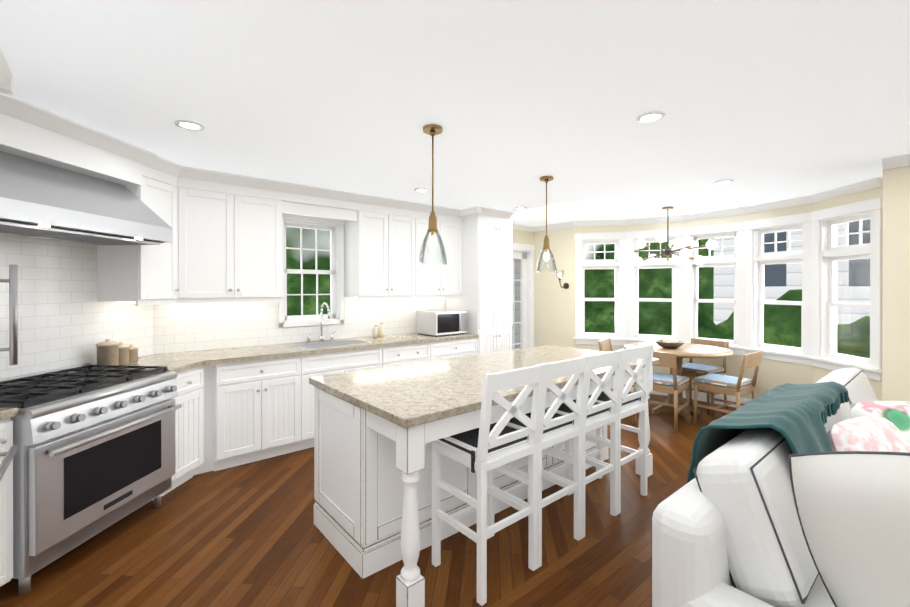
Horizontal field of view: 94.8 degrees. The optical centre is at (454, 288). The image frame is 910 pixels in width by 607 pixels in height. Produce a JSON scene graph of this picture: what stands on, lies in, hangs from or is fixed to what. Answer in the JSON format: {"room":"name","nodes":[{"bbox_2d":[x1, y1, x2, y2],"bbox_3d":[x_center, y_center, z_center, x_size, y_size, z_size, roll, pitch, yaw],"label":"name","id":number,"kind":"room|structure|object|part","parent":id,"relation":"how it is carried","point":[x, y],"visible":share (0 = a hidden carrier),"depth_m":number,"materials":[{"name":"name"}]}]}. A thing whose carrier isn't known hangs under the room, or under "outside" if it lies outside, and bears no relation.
{"room":"kitchen and dining room","nodes":[
{"label":"kitchen and dining room","id":0,"kind":"room"},
{"bbox_2d":[0,66,3,92],"bbox_3d":[-2.133,-0.815,1.409,0.735,0.319,0.573,0,0,-40],"label":"upper cabinet","id":1,"kind":"object","parent":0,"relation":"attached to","point":[1,67],"depth_m":1.85,"materials":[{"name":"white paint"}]},
{"bbox_2d":[0,93,155,184],"bbox_3d":[-2.457,-0.857,2.423,1.069,0.239,1.069,0,0,-40],"label":"soffit","id":2,"kind":"object","parent":0,"relation":"attached to","point":[27,130],"depth_m":2.46,"materials":[{"name":"white paint"}]},
{"bbox_2d":[97,154,181,304],"bbox_3d":[-2.369,-0.444,3.178,0.530,1.069,0.531,0,0,-40],"label":"upper cabinet","id":3,"kind":"object","parent":0,"relation":"attached to","point":[141,275],"depth_m":3.08,"materials":[{"name":"white paint"}]},
{"bbox_2d":[153,225,533,354],"bbox_3d":[-0.724,0.237,5.164,5.500,2.440,0.200,0,0,-40],"label":"wall","id":4,"kind":"structure","parent":0,"point":[522,237],"depth_m":6.43,"materials":[{"name":"white paint"}]},
{"bbox_2d":[176,166,243,301],"bbox_3d":[-2.190,-0.445,3.583,0.584,1.069,0.337,0,0,-40],"label":"upper cabinet","id":5,"kind":"object","parent":4,"relation":"attached to","point":[229,237],"depth_m":3.49,"materials":[{"name":"white paint"}]},
{"bbox_2d":[244,175,283,301],"bbox_3d":[-1.878,-0.445,3.844,0.462,1.069,0.337,0,0,-40],"label":"upper cabinet","id":6,"kind":"object","parent":4,"relation":"attached to","point":[263,198],"depth_m":3.76,"materials":[{"name":"white paint"}]},
{"bbox_2d":[153,297,445,353],"bbox_3d":[-1.330,0.304,4.525,3.150,0.490,0.003,0,0,-40],"label":"backsplash","id":7,"kind":"structure","parent":4,"relation":"attached to","point":[191,327],"depth_m":4.02,"materials":[{"name":"tile"}]},
{"bbox_2d":[278,213,344,326],"bbox_3d":[-1.551,-0.187,4.454,0.712,1.140,0.228,0,0,-40],"label":"window","id":8,"kind":"structure","parent":4,"relation":"in","point":[335,227],"depth_m":4.48,"materials":[{"name":"white wood"}]},
{"bbox_2d":[344,194,395,297],"bbox_3d":[-0.950,-0.447,4.619,0.416,1.069,0.337,0,0,-40],"label":"upper cabinet","id":9,"kind":"object","parent":4,"relation":"attached to","point":[370,221],"depth_m":4.49,"materials":[{"name":"white paint"}]},
{"bbox_2d":[396,199,419,297],"bbox_3d":[-0.698,-0.447,4.830,0.473,1.069,0.337,0,0,-40],"label":"upper cabinet","id":10,"kind":"object","parent":4,"relation":"attached to","point":[407,213],"depth_m":4.75,"materials":[{"name":"white paint"}]},
{"bbox_2d":[420,203,443,297],"bbox_3d":[-0.424,-0.448,5.059,0.474,1.069,0.337,0,0,-40],"label":"upper cabinet","id":11,"kind":"object","parent":4,"relation":"attached to","point":[431,275],"depth_m":4.96,"materials":[{"name":"white paint"}]},
{"bbox_2d":[444,207,463,297],"bbox_3d":[-0.172,-0.448,5.270,0.415,1.069,0.337,0,0,-40],"label":"upper cabinet","id":12,"kind":"object","parent":4,"relation":"attached to","point":[453,219],"depth_m":5.19,"materials":[{"name":"white paint"}]},
{"bbox_2d":[512,243,534,346],"bbox_3d":[0.824,0.377,6.439,0.980,2.155,0.228,0,0,-40],"label":"door frame","id":13,"kind":"structure","parent":4,"relation":"attached to","point":[529,249],"depth_m":6.64,"materials":[{"name":"white wood"}]},
{"bbox_2d":[0,391,735,606],"bbox_3d":[1.068,1.525,1.386,9.600,0.120,9.100,0,0,-40],"label":"floor","id":14,"kind":"structure","parent":0,"point":[248,535],"depth_m":2.31,"materials":[{"name":"brown wood"}]},
{"bbox_2d":[0,418,12,586],"bbox_3d":[-2.372,1.030,1.921,0.517,0.868,0.518,0,0,-40],"label":"base cabinet","id":15,"kind":"object","parent":14,"relation":"on","point":[6,425],"depth_m":1.92,"materials":[{"name":"white paint"}]},
{"bbox_2d":[0,407,17,419],"bbox_3d":[-2.464,0.574,1.851,0.781,0.040,0.510,0,0,-40],"label":"countertop","id":16,"kind":"structure","parent":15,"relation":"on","point":[5,412],"depth_m":1.92,"materials":[{"name":"stone"}]},
{"bbox_2d":[0,265,17,480],"bbox_3d":[-1.949,0.405,1.248,0.797,2.110,0.990,0,0,-40],"label":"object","id":17,"kind":"object","parent":14,"relation":"on","point":[12,348],"visible":1,"depth_m":1.83,"materials":[{"name":"silver metal"}]},
{"bbox_2d":[0,363,181,594],"bbox_3d":[-2.245,0.990,2.437,0.749,0.945,0.904,0,0,5],"label":"range","id":18,"kind":"object","parent":14,"relation":"on","point":[95,454],"visible":1,"depth_m":2.26,"materials":[{"name":"silver metal"}]},
{"bbox_2d":[108,358,211,500],"bbox_3d":[-2.263,1.007,3.082,0.692,0.910,0.708,0,0,-40],"label":"base cabinet","id":19,"kind":"object","parent":14,"relation":"on","point":[189,419],"depth_m":3.09,"materials":[{"name":"white paint"}]},
{"bbox_3d":[-2.110,0.572,2.887,0.678,0.040,0.214,0,0,-40],"label":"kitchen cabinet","id":20,"kind":"part","parent":19,"relation":"part of","materials":[{"name":"beige stone"}]},
{"bbox_2d":[193,365,211,474],"bbox_3d":[-2.233,1.027,3.446,0.340,0.868,0.497,0,0,-40],"label":"base cabinet","id":21,"kind":"object","parent":14,"relation":"on","point":[206,466],"depth_m":3.34,"materials":[{"name":"white paint"}]},
{"bbox_2d":[212,355,311,470],"bbox_3d":[-1.788,1.027,3.740,0.719,0.868,0.616,0,0,-40],"label":"base cabinet","id":22,"kind":"object","parent":14,"relation":"on","point":[260,408],"depth_m":3.48,"materials":[{"name":"white paint"}]},
{"bbox_2d":[92,302,477,368],"bbox_3d":[-1.279,0.364,4.142,3.561,0.451,0.647,0,0,-40],"label":"countertop","id":23,"kind":"structure","parent":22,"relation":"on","point":[264,352],"depth_m":3.86,"materials":[{"name":"stone"}]},
{"bbox_2d":[96,339,118,364],"bbox_3d":[-2.459,0.453,2.962,0.126,0.195,0.126,0,0,-40],"label":"canister","id":24,"kind":"object","parent":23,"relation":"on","point":[108,352],"visible":0.77,"depth_m":2.92,"materials":[{"name":"beige ceramic"}]},
{"bbox_2d":[119,342,129,364],"bbox_3d":[-2.463,0.473,3.083,0.107,0.155,0.107,0,0,-40],"label":"canister","id":25,"kind":"object","parent":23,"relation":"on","point":[123,354],"visible":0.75,"depth_m":3.06,"materials":[{"name":"beige ceramic"}]},
{"bbox_2d":[129,345,138,361],"bbox_3d":[-2.464,0.488,3.184,0.091,0.125,0.091,0,0,-40],"label":"canister","id":26,"kind":"object","parent":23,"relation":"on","point":[133,354],"visible":0.77,"depth_m":3.16,"materials":[{"name":"beige ceramic"}]},
{"bbox_2d":[372,325,377,337],"bbox_3d":[-0.896,0.478,4.700,0.056,0.138,0.067,0,0,-40],"label":"soap bottle","id":27,"kind":"object","parent":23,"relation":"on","point":[374,332],"visible":1,"depth_m":4.69,"materials":[{"name":"beige"}]},
{"bbox_2d":[378,323,382,336],"bbox_3d":[-0.841,0.468,4.760,0.060,0.158,0.069,0,0,-40],"label":"soap bottle","id":28,"kind":"object","parent":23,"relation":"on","point":[380,330],"visible":1,"depth_m":4.74,"materials":[{"name":"beige"}]},
{"bbox_2d":[417,309,467,335],"bbox_3d":[-0.142,0.404,5.092,0.500,0.284,0.418,0,0,-40],"label":"microwave","id":29,"kind":"object","parent":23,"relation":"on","point":[441,322],"visible":1,"depth_m":4.95,"materials":[{"name":"silver metal"}]},
{"bbox_2d":[308,347,387,446],"bbox_3d":[-1.243,1.026,4.196,0.936,0.868,0.616,0,0,-40],"label":"base cabinet","id":30,"kind":"object","parent":14,"relation":"on","point":[357,360],"depth_m":3.93,"materials":[{"name":"white paint"}]},
{"bbox_2d":[388,343,423,365],"bbox_3d":[-0.697,1.025,4.651,0.716,0.868,0.616,0,0,-40],"label":"base cabinet","id":31,"kind":"object","parent":14,"relation":"on","point":[414,353],"depth_m":4.41,"materials":[{"name":"white paint"}]},
{"bbox_2d":[424,338,483,361],"bbox_3d":[-0.185,1.024,5.066,0.835,0.868,0.637,0,0,-40],"label":"base cabinet","id":32,"kind":"object","parent":14,"relation":"on","point":[472,346],"depth_m":4.82,"materials":[{"name":"white paint"}]},
{"bbox_2d":[444,214,499,352],"bbox_3d":[0.223,0.277,5.406,0.364,2.360,0.637,0,0,-40],"label":"tall cabinet","id":33,"kind":"object","parent":14,"relation":"on","point":[481,299],"depth_m":5.16,"materials":[{"name":"white paint"}]},
{"bbox_2d":[309,345,658,606],"bbox_3d":[0.343,1.006,2.953,2.370,0.912,1.106,0,0,-40],"label":"kitchen island","id":34,"kind":"object","parent":14,"relation":"on","point":[377,431],"visible":0.67,"depth_m":2.26,"materials":[{"name":"wood"}]},
{"bbox_2d":[432,364,544,605],"bbox_3d":[0.169,0.926,2.187,0.414,1.075,0.431,0,0,-40],"label":"counter stool","id":35,"kind":"object","parent":14,"relation":"on","point":[484,448],"visible":0.96,"depth_m":2.09,"materials":[{"name":"white paint"}]},
{"bbox_2d":[500,218,515,350],"bbox_3d":[0.412,0.277,5.564,0.363,2.360,0.637,0,0,-40],"label":"tall cabinet","id":36,"kind":"object","parent":14,"relation":"on","point":[505,223],"depth_m":5.36,"materials":[{"name":"white paint"}]},
{"bbox_2d":[490,356,588,567],"bbox_3d":[0.479,0.925,2.447,0.414,1.075,0.431,0,0,-40],"label":"counter stool","id":37,"kind":"object","parent":14,"relation":"on","point":[555,428],"visible":0.52,"depth_m":2.36,"materials":[{"name":"white paint"}]},
{"bbox_2d":[542,349,624,537],"bbox_3d":[0.790,0.925,2.707,0.414,1.075,0.431,0,0,-40],"label":"counter stool","id":38,"kind":"object","parent":14,"relation":"on","point":[596,415],"visible":0.46,"depth_m":2.63,"materials":[{"name":"white paint"}]},
{"bbox_2d":[572,344,653,513],"bbox_3d":[1.101,0.924,2.966,0.414,1.075,0.431,0,0,-40],"label":"counter stool","id":39,"kind":"object","parent":14,"relation":"on","point":[633,403],"visible":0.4,"depth_m":2.90,"materials":[{"name":"white paint"}]},
{"bbox_2d":[598,338,633,392],"bbox_3d":[2.116,1.053,5.233,0.504,0.811,0.447,0,0,36],"label":"dining chair","id":40,"kind":"object","parent":14,"relation":"on","point":[605,345],"visible":0.1,"depth_m":5.35,"materials":[{"name":"brown wood"}]},
{"bbox_2d":[632,351,689,432],"bbox_3d":[2.223,1.054,4.522,0.447,0.811,0.504,0,0,44],"label":"dining chair","id":41,"kind":"object","parent":14,"relation":"on","point":[675,384],"visible":0.6,"depth_m":4.33,"materials":[{"name":"brown wood"}]},
{"bbox_2d":[624,342,732,419],"bbox_3d":[2.590,1.075,4.912,1.128,0.765,1.128,0,0,-40],"label":"dining table","id":42,"kind":"object","parent":14,"relation":"on","point":[686,350],"visible":0.58,"depth_m":4.84,"materials":[{"name":"brown wood"}]},
{"bbox_2d":[654,339,684,348],"bbox_3d":[2.520,0.643,4.917,0.330,0.097,0.330,0,0,-40],"label":"bowl","id":43,"kind":"object","parent":42,"relation":"on","point":[670,344],"visible":1,"depth_m":4.84,"materials":[{"name":"brown"}]},
{"bbox_2d":[681,338,728,414],"bbox_3d":[3.017,1.053,5.160,0.504,0.811,0.447,0,0,-34],"label":"dining chair","id":44,"kind":"object","parent":14,"relation":"on","point":[690,370],"visible":0.56,"depth_m":5.08,"materials":[{"name":"brown wood"}]},
{"bbox_2d":[693,351,762,424],"bbox_3d":[2.889,1.054,4.442,0.447,0.811,0.504,0,0,-36],"label":"dining chair","id":45,"kind":"object","parent":14,"relation":"on","point":[736,387],"visible":0.9,"depth_m":4.36,"materials":[{"name":"brown wood"}]},
{"bbox_2d":[652,368,877,606],"bbox_3d":[2.037,1.003,1.869,2.850,0.922,1.040,0,0,-40],"label":"sofa","id":46,"kind":"object","parent":14,"relation":"on","point":[726,530],"visible":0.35,"depth_m":1.30,"materials":[{"name":"white fabric"}]},
{"bbox_2d":[687,381,848,482],"bbox_3d":[1.467,0.778,1.820,1.173,0.634,0.481,0,0,-40],"label":"throw blanket","id":47,"kind":"object","parent":46,"relation":"on","point":[796,416],"visible":0.42,"depth_m":1.67,"materials":[{"name":"teal fabric"}]},
{"bbox_2d":[788,451,909,606],"bbox_3d":[1.213,0.673,1.030,0.239,0.591,0.602,0,0,-40],"label":"pillow","id":48,"kind":"object","parent":46,"relation":"on","point":[853,510],"visible":1,"depth_m":1.09,"materials":[{"name":"white fabric"}]},
{"bbox_2d":[827,416,909,452],"bbox_3d":[1.794,0.769,1.763,0.430,0.405,0.304,0,0,-40],"label":"pillow","id":49,"kind":"object","parent":46,"relation":"on","point":[868,433],"visible":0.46,"depth_m":1.75,"materials":[{"name":"fabric"}]},
{"bbox_2d":[850,401,909,444],"bbox_3d":[2.088,0.749,1.878,0.412,0.439,0.444,0,0,-40],"label":"pillow","id":50,"kind":"object","parent":46,"relation":"on","point":[896,414],"visible":0.29,"depth_m":1.92,"materials":[{"name":"fabric"}]},
{"bbox_2d":[0,0,909,225],"bbox_3d":[1.068,-1.035,1.381,9.600,0.120,9.100,0,0,-40],"label":"ceiling","id":51,"kind":"structure","parent":0,"point":[758,102],"depth_m":2.07,"materials":[{"name":"white paint"}]},
{"bbox_2d":[174,119,204,130],"bbox_3d":[-1.574,-0.971,2.483,0.156,0.011,0.156,0,0,-40],"label":"recessed light","id":52,"kind":"object","parent":51,"relation":"in","point":[189,125],"visible":0.98,"depth_m":2.47,"materials":[{"name":"white plastic"}]},
{"bbox_2d":[414,188,429,191],"bbox_3d":[-0.327,-0.974,4.125,0.156,0.011,0.156,0,0,-40],"label":"recessed light","id":53,"kind":"object","parent":51,"relation":"in","point":[421,189],"visible":0.98,"depth_m":4.12,"materials":[{"name":"white plastic"}]},
{"bbox_2d":[418,124,447,264],"bbox_3d":[-0.135,-0.562,2.540,0.180,0.829,0.180,0,0,-40],"label":"pendant light","id":54,"kind":"object","parent":51,"relation":"hanging from","point":[432,130],"visible":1,"depth_m":2.53,"materials":[{"name":"gold metal"}]},
{"bbox_2d":[514,207,526,209],"bbox_3d":[0.794,-0.976,5.061,0.156,0.011,0.156,0,0,-40],"label":"recessed light","id":55,"kind":"object","parent":51,"relation":"in","point":[519,208],"visible":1,"depth_m":5.05,"materials":[{"name":"white plastic"}]},
{"bbox_2d":[536,176,556,271],"bbox_3d":[0.804,-0.564,3.677,0.180,0.829,0.180,0,0,-40],"label":"pendant light","id":56,"kind":"object","parent":51,"relation":"hanging from","point":[546,245],"visible":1,"depth_m":3.67,"materials":[{"name":"gold metal"}]},
{"bbox_2d":[636,111,665,122],"bbox_3d":[1.106,-0.971,2.364,0.156,0.011,0.156,0,0,-40],"label":"recessed light","id":57,"kind":"object","parent":51,"relation":"in","point":[650,116],"visible":1,"depth_m":2.36,"materials":[{"name":"white plastic"}]},
{"bbox_2d":[626,207,717,265],"bbox_3d":[2.567,-0.631,5.045,0.946,0.700,1.089,0,0,-40],"label":"chandelier","id":58,"kind":"object","parent":51,"relation":"hanging from","point":[685,253],"visible":1,"depth_m":5.01,"materials":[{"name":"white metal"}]},
{"bbox_2d":[714,179,733,184],"bbox_3d":[2.450,-0.974,3.813,0.156,0.011,0.156,0,0,-40],"label":"recessed light","id":59,"kind":"object","parent":51,"relation":"in","point":[722,182],"visible":1,"depth_m":3.81,"materials":[{"name":"white plastic"}]},
{"bbox_2d":[534,186,882,400],"bbox_3d":[2.810,0.237,5.492,0.874,2.440,4.229,0,0,-40],"label":"wall","id":60,"kind":"structure","parent":0,"point":[772,374],"depth_m":5.99,"materials":[{"name":"beige paint"}]},
{"bbox_2d":[556,270,568,288],"bbox_3d":[1.571,-0.140,6.143,0.219,0.280,0.112,0,0,-40],"label":"wall sconce","id":61,"kind":"object","parent":60,"relation":"attached to","point":[565,285],"visible":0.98,"depth_m":6.14,"materials":[{"name":"brown metal"}]},
{"bbox_2d":[574,232,626,344],"bbox_3d":[2.110,-0.003,6.087,0.752,1.617,0.215,0,0,10],"label":"window","id":62,"kind":"structure","parent":60,"relation":"in","point":[618,263],"depth_m":6.06,"materials":[{"name":"white wood"}]},
{"bbox_2d":[627,228,682,343],"bbox_3d":[2.786,-0.002,5.840,0.752,1.617,0.215,0,0,30],"label":"window","id":63,"kind":"structure","parent":60,"relation":"in","point":[675,263],"depth_m":5.82,"materials":[{"name":"white wood"}]},
{"bbox_2d":[683,222,744,354],"bbox_3d":[3.336,-0.002,5.376,0.215,1.617,0.752,0,0,-40],"label":"window","id":64,"kind":"structure","parent":60,"relation":"in","point":[736,260],"depth_m":5.34,"materials":[{"name":"white wood"}]},
{"bbox_2d":[743,212,811,365],"bbox_3d":[3.694,0.000,4.752,0.215,1.617,0.752,0,0,-20],"label":"window","id":65,"kind":"structure","parent":60,"relation":"in","point":[757,259],"depth_m":4.80,"materials":[{"name":"white wood"}]},
{"bbox_2d":[809,197,882,380],"bbox_3d":[3.818,0.001,4.044,0.215,1.617,0.752,0,0,0],"label":"window","id":66,"kind":"structure","parent":60,"relation":"in","point":[827,253],"depth_m":4.12,"materials":[{"name":"white wood"}]},
{"bbox_2d":[882,166,909,401],"bbox_3d":[4.764,0.244,1.514,0.200,2.440,4.500,0,0,-40],"label":"wall","id":67,"kind":"structure","parent":0,"point":[896,299],"depth_m":3.11,"materials":[{"name":"beige paint"}]},
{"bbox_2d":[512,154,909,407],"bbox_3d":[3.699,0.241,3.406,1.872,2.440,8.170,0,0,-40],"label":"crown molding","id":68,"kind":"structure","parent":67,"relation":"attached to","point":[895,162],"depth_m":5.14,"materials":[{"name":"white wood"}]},
{"label":"outside","id":69,"kind":"structure","parent":0,"visible":0},
{"bbox_2d":[286,227,713,332],"bbox_3d":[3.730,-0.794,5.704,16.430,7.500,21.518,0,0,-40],"label":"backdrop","id":70,"kind":"structure","parent":69,"point":[600,316],"depth_m":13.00,"materials":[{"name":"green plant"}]},
{"bbox_3d":[-2.732,0.242,2.489,1.612,2.440,1.612,0,0,-40],"label":"wall","id":71,"kind":"structure","parent":0,"visible":0},
{"bbox_2d":[0,234,152,378],"bbox_3d":[-2.626,-0.098,2.525,0.003,1.300,1.990,0,0,5],"label":"backsplash","id":72,"kind":"structure","parent":71,"relation":"attached to","point":[65,318],"depth_m":2.75,"materials":[{"name":"tile"}]},
{"bbox_2d":[0,151,172,244],"bbox_3d":[-2.333,-0.521,2.442,0.598,0.428,1.070,0,0,5],"label":"range hood","id":73,"kind":"object","parent":71,"relation":"attached to","point":[39,200],"visible":1,"depth_m":2.37,"materials":[{"name":"silver metal"}]},
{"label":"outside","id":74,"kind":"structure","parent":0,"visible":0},
{"bbox_2d":[512,251,526,348],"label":"glass door","id":75,"kind":"structure","parent":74,"point":[517,296],"depth_m":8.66,"materials":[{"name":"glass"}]},
{"bbox_2d":[638,286,869,358],"bbox_3d":[6.412,0.690,6.763,0.500,1.529,7.500,0,0,-40],"label":"hedge","id":76,"kind":"object","parent":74,"point":[660,315],"depth_m":7.59,"materials":[{"name":"green plant"}]},
{"bbox_2d":[714,219,869,324],"bbox_3d":[8.152,-2.347,7.559,2.800,7.600,6.500,0,0,-40],"label":"neighbouring house","id":77,"kind":"structure","parent":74,"point":[779,279],"depth_m":8.15,"materials":[{"name":"white"}]}
]}

